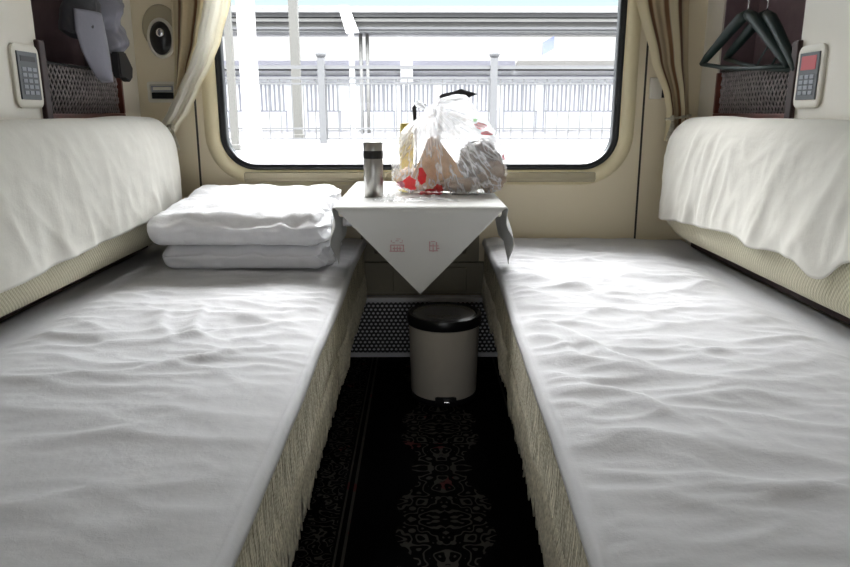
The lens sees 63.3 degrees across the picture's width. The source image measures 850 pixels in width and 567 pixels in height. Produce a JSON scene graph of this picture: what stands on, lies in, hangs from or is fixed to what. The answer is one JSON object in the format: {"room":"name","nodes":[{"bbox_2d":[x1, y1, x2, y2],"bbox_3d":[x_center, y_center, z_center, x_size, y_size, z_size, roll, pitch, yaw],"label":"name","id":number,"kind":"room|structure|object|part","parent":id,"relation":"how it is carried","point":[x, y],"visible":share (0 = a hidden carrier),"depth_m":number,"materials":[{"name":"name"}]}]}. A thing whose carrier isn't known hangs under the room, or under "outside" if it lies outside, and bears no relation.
{"room":"train carriage","nodes":[
{"label":"train carriage","id":0,"kind":"room"},
{"bbox_2d":[0,0,152,320],"bbox_3d":[-1.146,-0.431,0.786,0.320,2.250,3.250,0,14,0],"label":"wall","id":1,"kind":"structure","parent":0,"point":[16,17],"depth_m":1.69,"materials":[{"name":"plastic"}]},
{"bbox_2d":[8,43,43,107],"bbox_3d":[-0.986,-0.514,1.715,0.012,0.153,0.121,0,14,0],"label":"control panel","id":2,"kind":"object","parent":1,"relation":"attached to","point":[24,60],"visible":1,"depth_m":1.70,"materials":[{"name":"beige plastic"}]},
{"bbox_2d":[31,0,112,70],"bbox_3d":[-1.055,-0.896,1.949,0.109,0.910,0.500,0,14,0],"label":"trim","id":3,"kind":"structure","parent":1,"relation":"attached to","point":[59,47],"depth_m":2.06,"materials":[{"name":"brown wood"}]},
{"bbox_2d":[0,223,153,317],"bbox_3d":[-0.893,-0.069,1.173,0.164,0.385,2.423,0,14,0],"label":"backrest","id":4,"kind":"object","parent":1,"relation":"attached to","point":[62,274],"visible":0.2,"depth_m":1.63,"materials":[{"name":"beige fabric"}]},
{"bbox_2d":[0,116,181,292],"bbox_3d":[-0.881,-0.110,1.156,0.182,0.323,2.390,0,14,0],"label":"cloth","id":5,"kind":"object","parent":4,"relation":"on","point":[69,187],"visible":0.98,"depth_m":1.58,"materials":[{"name":"white fabric"}]},
{"bbox_2d":[33,39,125,118],"bbox_3d":[-1.004,-0.576,2.023,0.042,0.215,0.512,0,14,0],"label":"net","id":6,"kind":"object","parent":1,"relation":"attached to","point":[67,93],"visible":0.84,"depth_m":1.96,"materials":[{"name":"brown fabric"}]},
{"bbox_3d":[-1.008,-0.495,2.049,0.034,0.020,0.500,0,14,0],"label":"rail","id":7,"kind":"part","parent":6,"relation":"part of","materials":[{"name":"red wood"}]},
{"bbox_3d":[-1.010,-0.625,2.268,0.034,0.128,0.012,0,14,0],"label":"rail","id":8,"kind":"part","parent":6,"relation":"part of","materials":[{"name":"red wood"}]},
{"bbox_3d":[-0.017,-1.365,2.159,1.950,0.020,0.020,0,14,0],"label":"curtain rod","id":9,"kind":"object","parent":1,"relation":"attached to","visible":0},
{"bbox_2d":[170,0,202,99],"bbox_3d":[-0.817,-0.946,2.275,0.321,0.850,0.028,0,14,0],"label":"curtain","id":10,"kind":"object","parent":9,"relation":"hanging from","point":[186,14],"visible":0.48,"depth_m":2.30,"materials":[{"name":"beige fabric"}]},
{"bbox_2d":[166,124,179,150],"bbox_3d":[-0.871,-0.502,2.358,0.077,0.092,0.068,0,14,0],"label":"tieback","id":11,"kind":"object","parent":10,"relation":"attached to","point":[172,127],"visible":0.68,"depth_m":2.33,"materials":[{"name":"beige fabric"}]},
{"bbox_2d":[162,0,230,133],"bbox_3d":[-0.663,-0.927,2.243,0.493,0.870,0.017,0,14,0],"label":"sheer curtain","id":12,"kind":"object","parent":9,"relation":"hanging from","point":[214,14],"visible":0.92,"depth_m":2.29,"materials":[{"name":"beige fabric"}]},
{"bbox_2d":[637,0,688,140],"bbox_3d":[0.703,-0.928,2.287,0.440,0.890,0.027,0,14,0],"label":"curtain","id":13,"kind":"object","parent":9,"relation":"hanging from","point":[665,23],"visible":0.83,"depth_m":2.32,"materials":[{"name":"beige fabric"}]},
{"bbox_2d":[665,114,691,141],"bbox_3d":[0.868,-0.535,2.374,0.097,0.092,0.067,0,14,0],"label":"tieback","id":14,"kind":"object","parent":13,"relation":"attached to","point":[672,118],"visible":0.87,"depth_m":2.35,"materials":[{"name":"beige fabric"}]},
{"bbox_3d":[0.871,-0.572,2.374,0.090,0.021,0.049,0,14,0],"label":"cord","id":15,"kind":"part","parent":14,"relation":"part of","materials":[{"name":"beige fabric"}]},
{"bbox_3d":[-1.064,-0.911,2.033,0.082,0.032,0.032,0,14,0],"label":"coat hook","id":16,"kind":"object","parent":1,"relation":"attached to","visible":0},
{"bbox_2d":[58,0,129,82],"bbox_3d":[-0.969,-0.749,2.040,0.109,0.301,0.329,2,14,7],"label":"jacket","id":17,"kind":"object","parent":16,"relation":"hanging from","point":[98,29],"visible":0.92,"depth_m":1.97,"materials":[{"name":"grey fabric"}]},
{"bbox_3d":[-0.978,-0.780,1.960,0.100,0.153,0.187,0,14,0],"label":"crown","id":18,"kind":"part","parent":17,"relation":"part of","materials":[{"name":"grey fabric"}]},
{"bbox_3d":[-0.956,-0.800,2.112,0.082,0.238,0.172,0,14,0],"label":"panel","id":19,"kind":"part","parent":17,"relation":"part of","materials":[{"name":"grey fabric"}]},
{"bbox_2d":[110,52,132,81],"bbox_3d":[-0.977,-0.767,2.091,0.123,0.298,0.100,0,14,0],"label":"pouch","id":20,"kind":"object","parent":16,"relation":"hanging from","point":[122,68],"visible":0.94,"depth_m":2.09,"materials":[{"name":"fabric"}]},
{"bbox_2d":[130,0,707,294],"bbox_3d":[-0.018,-0.827,2.380,2.600,2.250,0.102,0,14,0],"label":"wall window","id":21,"kind":"structure","parent":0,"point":[605,208],"depth_m":2.49,"materials":[{"name":"beige plastic"}]},
{"bbox_2d":[142,4,171,40],"bbox_3d":[-0.900,-0.872,2.350,0.124,0.150,0.006,0,14,0],"label":"wall plate","id":22,"kind":"object","parent":21,"relation":"attached to","point":[157,10],"visible":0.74,"depth_m":2.34,"materials":[{"name":"beige plastic"}]},
{"bbox_2d":[147,18,172,58],"bbox_3d":[-0.900,-0.834,2.344,0.094,0.132,0.036,0,14,0],"label":"reading lamp","id":23,"kind":"object","parent":21,"relation":"attached to","point":[159,32],"visible":0.98,"depth_m":2.34,"materials":[{"name":"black plastic"}]},
{"bbox_2d":[147,82,173,102],"bbox_3d":[-0.912,-0.665,2.398,0.100,0.070,0.012,0,14,0],"label":"wall socket","id":24,"kind":"object","parent":21,"relation":"attached to","point":[158,92],"visible":0.86,"depth_m":2.40,"materials":[{"name":"beige plastic"}]},
{"bbox_2d":[338,212,501,253],"bbox_3d":[-0.015,-0.155,2.155,0.428,0.254,0.678,0,14,0],"label":"folding table","id":25,"kind":"object","parent":21,"relation":"attached to","point":[345,222],"visible":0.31,"depth_m":1.91,"materials":[{"name":"beige plastic"}]},
{"bbox_2d":[330,181,513,293],"bbox_3d":[-0.006,-0.169,2.135,0.528,0.231,0.700,0,14,0],"label":"tablecloth","id":26,"kind":"object","parent":25,"relation":"on","point":[420,236],"visible":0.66,"depth_m":1.80,"materials":[{"name":"white fabric"}]},
{"bbox_2d":[363,141,382,197],"bbox_3d":[-0.147,-0.324,1.964,0.057,0.155,0.057,0,14,0],"label":"flask","id":27,"kind":"object","parent":26,"relation":"on","point":[372,150],"visible":1,"depth_m":1.94,"materials":[{"name":"metal"}]},
{"bbox_3d":[-0.147,-0.388,1.948,0.056,0.024,0.056,0,14,0],"label":"cup lid","id":28,"kind":"part","parent":27,"relation":"part of","materials":[{"name":"metal"}]},
{"bbox_2d":[412,100,426,167],"bbox_3d":[-0.017,-0.443,2.193,0.048,0.269,0.020,0,14,0],"label":"strap","id":29,"kind":"object","parent":26,"relation":"on","point":[414,110],"visible":0.57,"depth_m":2.17,"materials":[{"name":"fabric"}]},
{"bbox_2d":[394,94,504,194],"bbox_3d":[0.073,-0.418,2.063,0.348,0.286,0.295,0,14,0],"label":"bag","id":30,"kind":"object","parent":26,"relation":"on","point":[409,182],"visible":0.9,"depth_m":1.99,"materials":[{"name":"plastic"}]},
{"bbox_2d":[394,167,414,188],"bbox_3d":[-0.045,-0.319,2.095,0.094,0.068,0.097,-9,17,-32],"label":"bread roll","id":31,"kind":"object","parent":30,"relation":"in","point":[402,174],"visible":0.47,"depth_m":2.06,"materials":[{"name":"beige food"}]},
{"bbox_2d":[399,123,413,169],"bbox_3d":[-0.059,-0.405,2.186,0.048,0.202,0.048,0,14,0],"label":"container","id":32,"kind":"object","parent":30,"relation":"in","point":[403,157],"visible":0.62,"depth_m":2.16,"materials":[{"name":"yellow plastic"}]},
{"bbox_3d":[-0.008,-0.512,1.998,0.052,0.036,0.023,-2,14,-8],"label":"handle","id":33,"kind":"part","parent":30,"relation":"part of","materials":[{"name":"plastic"}]},
{"bbox_3d":[0.030,-0.520,1.996,0.027,0.053,0.035,0,14,0],"label":"handle","id":34,"kind":"part","parent":30,"relation":"part of","materials":[{"name":"plastic"}]},
{"bbox_2d":[411,136,465,190],"bbox_3d":[0.043,-0.357,2.050,0.182,0.159,0.060,0,14,0],"label":"bread slab","id":35,"kind":"object","parent":30,"relation":"in","point":[438,166],"visible":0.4,"depth_m":2.02,"materials":[{"name":"beige food"}]},
{"bbox_2d":[436,89,476,140],"bbox_3d":[0.097,-0.464,2.202,0.132,0.304,0.027,0,14,0],"label":"black folded item","id":36,"kind":"object","parent":30,"relation":"in","point":[460,91],"visible":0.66,"depth_m":2.16,"materials":[{"name":"fabric"}]},
{"bbox_2d":[438,176,489,192],"bbox_3d":[0.110,-0.292,2.037,0.161,0.047,0.097,0,14,0],"label":"bread roll","id":37,"kind":"object","parent":30,"relation":"in","point":[465,184],"visible":0.92,"depth_m":2.00,"materials":[{"name":"brown food"}]},
{"bbox_2d":[456,137,502,178],"bbox_3d":[0.161,-0.361,2.079,0.150,0.158,0.143,11,18,38],"label":"snack packet","id":38,"kind":"object","parent":30,"relation":"in","point":[472,167],"visible":0.51,"depth_m":2.02,"materials":[{"name":"grey metal"}]},
{"bbox_2d":[477,159,505,192],"bbox_3d":[0.189,-0.322,2.042,0.099,0.105,0.112,0,14,0],"label":"paper packet","id":39,"kind":"object","parent":30,"relation":"in","point":[492,173],"visible":0.77,"depth_m":2.01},
{"bbox_2d":[201,0,641,184],"bbox_3d":[-0.019,-0.829,2.379,1.518,0.970,0.050,0,14,0],"label":"window","id":40,"kind":"structure","parent":21,"relation":"attached to","point":[622,4],"depth_m":2.44,"materials":[{"name":"beige plastic"}]},
{"bbox_2d":[648,77,663,98],"bbox_3d":[0.819,-0.680,2.404,0.072,0.072,0.018,0,14,0],"label":"wall socket","id":41,"kind":"object","parent":21,"relation":"attached to","point":[655,89],"visible":0.51,"depth_m":2.40,"materials":[{"name":"beige plastic"}]},
{"bbox_2d":[229,130,609,162],"bbox_3d":[-0.221,-6.553,30.700,90.000,0.300,57.250,0,14,0],"label":"platform","id":42,"kind":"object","parent":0,"point":[276,151],"depth_m":18.47,"materials":[{"name":"concrete"}]},
{"bbox_2d":[225,82,230,131],"bbox_3d":[-10.732,-8.155,31.921,3.400,2.220,0.040,0,14,0],"label":"panel","id":43,"kind":"object","parent":42,"relation":"on","point":[225,82],"visible":0.03,"depth_m":31.98,"materials":[{"name":"metal"}]},
{"bbox_2d":[224,2,240,149],"bbox_3d":[-4.569,-6.135,15.960,0.211,6.000,0.211,0,14,0],"label":"column","id":44,"kind":"structure","parent":42,"relation":"on","point":[228,31],"depth_m":16.24,"materials":[{"name":"white metal"}]},
{"bbox_2d":[235,0,264,158],"bbox_3d":[-3.388,-5.389,12.959,0.360,6.000,0.360,0,14,0],"label":"column","id":45,"kind":"structure","parent":42,"relation":"on","point":[245,10],"depth_m":13.20,"materials":[{"name":"white metal"}]},
{"bbox_2d":[236,82,287,131],"bbox_3d":[-7.582,-8.160,31.942,2.400,2.220,0.040,0,14,0],"label":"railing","id":46,"kind":"object","parent":42,"relation":"on","point":[265,86],"visible":0.52,"depth_m":31.85,"materials":[{"name":"white paint"},{"name":"metal"}]},
{"bbox_2d":[288,0,303,137],"bbox_3d":[-4.434,-8.502,23.410,0.372,7.000,0.372,0,14,0],"label":"column","id":47,"kind":"structure","parent":42,"relation":"on","point":[293,14],"depth_m":23.55,"materials":[{"name":"white metal"}]},
{"bbox_2d":[306,82,341,131],"bbox_3d":[-4.682,-8.165,31.962,1.600,2.220,0.040,0,14,0],"label":"panel","id":48,"kind":"object","parent":42,"relation":"on","point":[311,92],"visible":0.68,"depth_m":31.88,"materials":[{"name":"metal"}]},
{"bbox_2d":[363,82,394,131],"bbox_3d":[-2.182,-8.169,31.979,1.600,2.220,0.040,0,14,0],"label":"panel","id":49,"kind":"object","parent":42,"relation":"on","point":[365,110],"visible":0.62,"depth_m":31.89,"materials":[{"name":"metal"}]},
{"bbox_2d":[400,82,434,131],"bbox_3d":[-0.332,-8.172,31.992,1.600,2.220,0.040,0,14,0],"label":"panel","id":50,"kind":"object","parent":42,"relation":"on","point":[402,110],"visible":0.7,"depth_m":31.86,"materials":[{"name":"metal"}]},
{"bbox_2d":[224,59,613,129],"bbox_3d":[-0.265,-9.850,36.295,48.000,3.400,4.800,0,14,0],"label":"fence","id":51,"kind":"object","parent":42,"relation":"on","point":[275,117],"visible":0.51,"depth_m":34.71,"materials":[{"name":"grey metal"}]},
{"bbox_2d":[224,50,613,142],"bbox_3d":[-0.156,-5.477,20.277,32.016,2.640,0.320,0,14,0],"label":"railing","id":52,"kind":"object","parent":42,"relation":"on","point":[322,83],"visible":0.44,"depth_m":20.19,"materials":[{"name":"white metal"}]},
{"bbox_3d":[-3.018,-5.365,20.284,0.200,2.420,0.200,0,14,0],"label":"post","id":53,"kind":"part","parent":52,"relation":"part of","materials":[{"name":"white metal"}]},
{"bbox_3d":[-0.148,-6.001,20.147,32.000,0.070,0.060,0,14,0],"label":"rail","id":54,"kind":"part","parent":52,"relation":"part of","materials":[{"name":"grey metal"}]},
{"bbox_3d":[-0.148,-6.292,20.075,32.000,0.100,0.060,0,14,0],"label":"rail","id":55,"kind":"part","parent":52,"relation":"part of","materials":[{"name":"white metal"}]},
{"bbox_3d":[-0.148,-4.312,20.567,32.000,0.050,0.060,0,14,0],"label":"rail","id":56,"kind":"part","parent":52,"relation":"part of","materials":[{"name":"metal"}]},
{"bbox_3d":[-0.148,-4.603,20.494,32.000,0.050,0.060,0,14,0],"label":"rail","id":57,"kind":"part","parent":52,"relation":"part of","materials":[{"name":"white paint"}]},
{"bbox_3d":[-0.148,-5.846,20.186,32.000,0.050,0.060,0,14,0],"label":"rail","id":58,"kind":"part","parent":52,"relation":"part of","materials":[{"name":"white metal"}]},
{"bbox_3d":[2.012,-5.374,20.318,0.200,2.420,0.200,0,14,0],"label":"post","id":59,"kind":"part","parent":52,"relation":"part of","materials":[{"name":"white metal"}]},
{"bbox_2d":[222,5,617,133],"bbox_3d":[-0.222,-9.217,30.270,52.000,5.080,4.800,0,14,0],"label":"canopy","id":60,"kind":"object","parent":42,"relation":"on","point":[351,22],"visible":0.31,"depth_m":28.32,"materials":[{"name":"white metal"}]},
{"bbox_3d":[-2.967,-8.148,28.248,0.200,3.980,0.200,0,14,0],"label":"bracket post","id":61,"kind":"part","parent":60,"relation":"part of","materials":[{"name":"white metal"}]},
{"bbox_3d":[-2.738,-8.593,29.788,0.150,4.100,0.143,0,14,0],"label":"post","id":62,"kind":"part","parent":60,"relation":"part of","materials":[{"name":"white metal"}]},
{"bbox_3d":[-2.458,-8.594,29.790,0.150,4.100,0.143,0,14,0],"label":"post","id":63,"kind":"part","parent":60,"relation":"part of","materials":[{"name":"white metal"}]},
{"bbox_3d":[-0.216,-10.575,29.056,52.000,0.100,1.100,0,14,0],"label":"ceiling panel","id":64,"kind":"part","parent":60,"relation":"part of","materials":[{"name":"white metal"}]},
{"bbox_2d":[542,36,554,54],"bbox_3d":[5.171,-9.973,28.915,0.470,0.760,0.060,0,14,0],"label":"hanging sign","id":65,"kind":"object","parent":60,"relation":"hanging from","point":[548,45],"visible":1,"depth_m":28.89,"materials":[{"name":"white"}]},
{"bbox_2d":[446,82,497,131],"bbox_3d":[2.168,-8.176,32.009,2.400,2.220,0.040,0,14,0],"label":"panel","id":66,"kind":"object","parent":42,"relation":"on","point":[481,103],"visible":0.47,"depth_m":31.87,"materials":[{"name":"metal"}]},
{"bbox_2d":[502,82,537,131],"bbox_3d":[4.418,-8.180,32.024,1.600,2.220,0.040,0,14,0],"label":"panel","id":67,"kind":"object","parent":42,"relation":"on","point":[530,88],"visible":0.84,"depth_m":31.94,"materials":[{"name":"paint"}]},
{"bbox_2d":[542,82,612,131],"bbox_3d":[7.168,-8.185,32.043,3.400,2.220,0.040,0,14,0],"label":"panel","id":68,"kind":"object","parent":42,"relation":"on","point":[609,87],"visible":0.74,"depth_m":31.94,"materials":[{"name":"weathered white paint"}]},
{"bbox_2d":[686,0,849,325],"bbox_3d":[1.134,-0.435,0.802,0.320,2.250,3.250,0,14,0],"label":"wall","id":69,"kind":"structure","parent":0,"point":[825,21],"depth_m":1.68,"materials":[{"name":"plastic"}]},
{"bbox_2d":[713,40,802,118],"bbox_3d":[0.974,-0.580,2.036,0.042,0.215,0.512,0,14,0],"label":"net","id":70,"kind":"object","parent":69,"relation":"attached to","point":[759,93],"visible":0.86,"depth_m":2.00,"materials":[{"name":"brown fabric"}]},
{"bbox_3d":[0.976,-0.629,2.282,0.034,0.128,0.012,0,14,0],"label":"rail","id":71,"kind":"part","parent":70,"relation":"part of","materials":[{"name":"red fabric"}]},
{"bbox_2d":[699,0,788,70],"bbox_3d":[0.924,-0.735,1.997,0.032,0.237,0.440,-2,14,-8],"label":"clothes hanger","id":72,"kind":"object","parent":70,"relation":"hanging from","point":[753,18],"visible":0.96,"depth_m":1.96,"materials":[{"name":"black plastic"}]},
{"bbox_3d":[0.909,-0.743,2.101,0.032,0.144,0.233,-2,14,-8],"label":"arm","id":73,"kind":"part","parent":72,"relation":"part of","materials":[{"name":"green plastic"}]},
{"bbox_3d":[0.940,-0.677,1.898,0.032,0.172,0.216,-2,14,-8],"label":"arm","id":74,"kind":"part","parent":72,"relation":"part of","materials":[{"name":"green plastic"}]},
{"bbox_3d":[0.978,-0.498,2.063,0.034,0.020,0.500,0,14,0],"label":"rail","id":75,"kind":"part","parent":70,"relation":"part of","materials":[{"name":"red wood"}]},
{"bbox_2d":[723,0,794,71],"bbox_3d":[0.953,-0.711,1.955,0.032,0.239,0.416,-1,14,-2],"label":"clothes hanger","id":76,"kind":"object","parent":70,"relation":"hanging from","point":[771,19],"visible":0.78,"depth_m":1.89,"materials":[{"name":"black plastic"}]},
{"bbox_3d":[0.951,-0.732,2.047,0.034,0.123,0.228,0,14,0],"label":"arm","id":77,"kind":"part","parent":76,"relation":"part of","materials":[{"name":"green plastic"}]},
{"bbox_3d":[0.956,-0.655,1.856,0.033,0.177,0.197,0,14,0],"label":"arm","id":78,"kind":"part","parent":76,"relation":"part of","materials":[{"name":"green plastic"}]},
{"bbox_2d":[667,221,849,317],"bbox_3d":[0.888,-0.072,1.185,0.148,0.385,2.423,0,14,0],"label":"backrest","id":79,"kind":"object","parent":69,"relation":"attached to","point":[832,292],"visible":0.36,"depth_m":1.61,"materials":[{"name":"beige fabric"}]},
{"bbox_2d":[658,116,849,278],"bbox_3d":[0.874,-0.105,1.170,0.172,0.338,2.390,0,14,0],"label":"cloth","id":80,"kind":"object","parent":79,"relation":"attached to","point":[781,186],"visible":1,"depth_m":1.61,"materials":[{"name":"white fabric"}]},
{"bbox_2d":[719,0,805,72],"bbox_3d":[1.026,-0.899,1.963,0.109,0.910,0.500,0,14,0],"label":"trim","id":81,"kind":"structure","parent":69,"relation":"attached to","point":[790,13],"depth_m":2.21,"materials":[{"name":"brown wood"}]},
{"bbox_2d":[793,43,827,107],"bbox_3d":[0.961,-0.518,1.728,0.012,0.153,0.121,0,14,0],"label":"control panel","id":82,"kind":"object","parent":69,"relation":"attached to","point":[812,59],"visible":1,"depth_m":1.71,"materials":[{"name":"beige plastic"}]},
{"bbox_3d":[-0.006,0.692,1.053,2.600,0.060,3.410,0,14,0],"label":"floor","id":83,"kind":"structure","parent":0,"visible":0},
{"bbox_2d":[0,246,147,322],"bbox_3d":[-0.613,0.342,1.312,0.740,0.480,2.590,0,14,0],"label":"berth","id":84,"kind":"object","parent":83,"relation":"on","point":[133,253],"visible":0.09,"depth_m":1.82,"materials":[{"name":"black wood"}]},
{"bbox_2d":[0,238,365,566],"bbox_3d":[-0.577,0.151,1.252,0.756,0.037,2.576,0,14,0],"label":"sheet","id":85,"kind":"object","parent":84,"relation":"on","point":[149,408],"visible":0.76,"depth_m":1.08,"materials":[{"name":"white fabric"}]},
{"bbox_2d":[162,228,341,268],"bbox_3d":[-0.510,-0.139,2.192,0.492,0.106,0.497,0,14,0],"label":"quilt","id":86,"kind":"object","parent":85,"relation":"on","point":[320,255],"visible":0.45,"depth_m":1.97,"materials":[{"name":"white fabric"}]},
{"bbox_2d":[147,184,341,245],"bbox_3d":[-0.521,-0.224,2.166,0.524,0.137,0.550,0,14,0],"label":"quilt","id":87,"kind":"object","parent":86,"relation":"on","point":[241,214],"visible":0.95,"depth_m":1.94,"materials":[{"name":"white fabric"}]},
{"bbox_2d":[234,251,366,566],"bbox_3d":[-0.230,0.269,1.250,0.082,0.214,2.500,0,14,0],"label":"bed skirt","id":88,"kind":"object","parent":84,"relation":"hanging from","point":[273,536],"visible":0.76,"depth_m":1.15,"materials":[{"name":"beige fabric"}]},
{"bbox_2d":[288,357,543,566],"bbox_3d":[0.049,0.657,1.060,0.650,0.006,3.140,0,14,0],"label":"carpet runner","id":89,"kind":"object","parent":83,"relation":"on","point":[401,480],"visible":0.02,"depth_m":1.71,"materials":[{"name":"black carpet"}]},
{"bbox_2d":[407,302,480,406],"bbox_3d":[0.060,0.223,2.208,0.235,0.280,0.250,0,14,0],"label":"pedal bin","id":90,"kind":"object","parent":89,"relation":"on","point":[444,336],"visible":1,"depth_m":2.12,"materials":[{"name":"grey plastic"}]},
{"bbox_3d":[0.060,0.097,2.176,0.206,0.015,0.206,0,14,0],"label":"lid","id":91,"kind":"part","parent":90,"relation":"part of","materials":[{"name":"plastic"}]},
{"bbox_2d":[691,243,849,326],"bbox_3d":[0.597,0.340,1.320,0.740,0.480,2.590,0,14,0],"label":"berth","id":92,"kind":"object","parent":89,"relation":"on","point":[826,310],"visible":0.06,"depth_m":1.81,"materials":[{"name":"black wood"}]},
{"bbox_2d":[482,251,588,566],"bbox_3d":[0.212,0.268,1.253,0.079,0.214,2.503,0,14,1],"label":"bed skirt","id":93,"kind":"object","parent":92,"relation":"hanging from","point":[560,543],"visible":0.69,"depth_m":1.17,"materials":[{"name":"beige fabric"}]},
{"bbox_2d":[482,237,849,566],"bbox_3d":[0.542,0.148,1.259,0.792,0.040,2.576,0,14,0],"label":"sheet","id":94,"kind":"object","parent":92,"relation":"on","point":[695,412],"visible":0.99,"depth_m":1.09,"materials":[{"name":"white fabric"}]},
{"bbox_2d":[350,295,497,356],"bbox_3d":[-0.017,0.159,2.562,0.660,0.233,0.045,0,14,0],"label":"floor vent","id":95,"kind":"object","parent":83,"relation":"in","point":[383,330],"visible":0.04,"depth_m":2.56,"materials":[{"name":"metal"}]},
{"bbox_3d":[-0.017,0.266,2.580,0.660,0.017,0.008,0,14,0],"label":"rail","id":96,"kind":"part","parent":95,"relation":"part of","materials":[{"name":"grey metal"}]},
{"bbox_3d":[-0.017,0.055,2.536,0.660,0.018,0.045,0,14,0],"label":"rail","id":97,"kind":"part","parent":95,"relation":"part of","materials":[{"name":"grey metal"}]}
]}

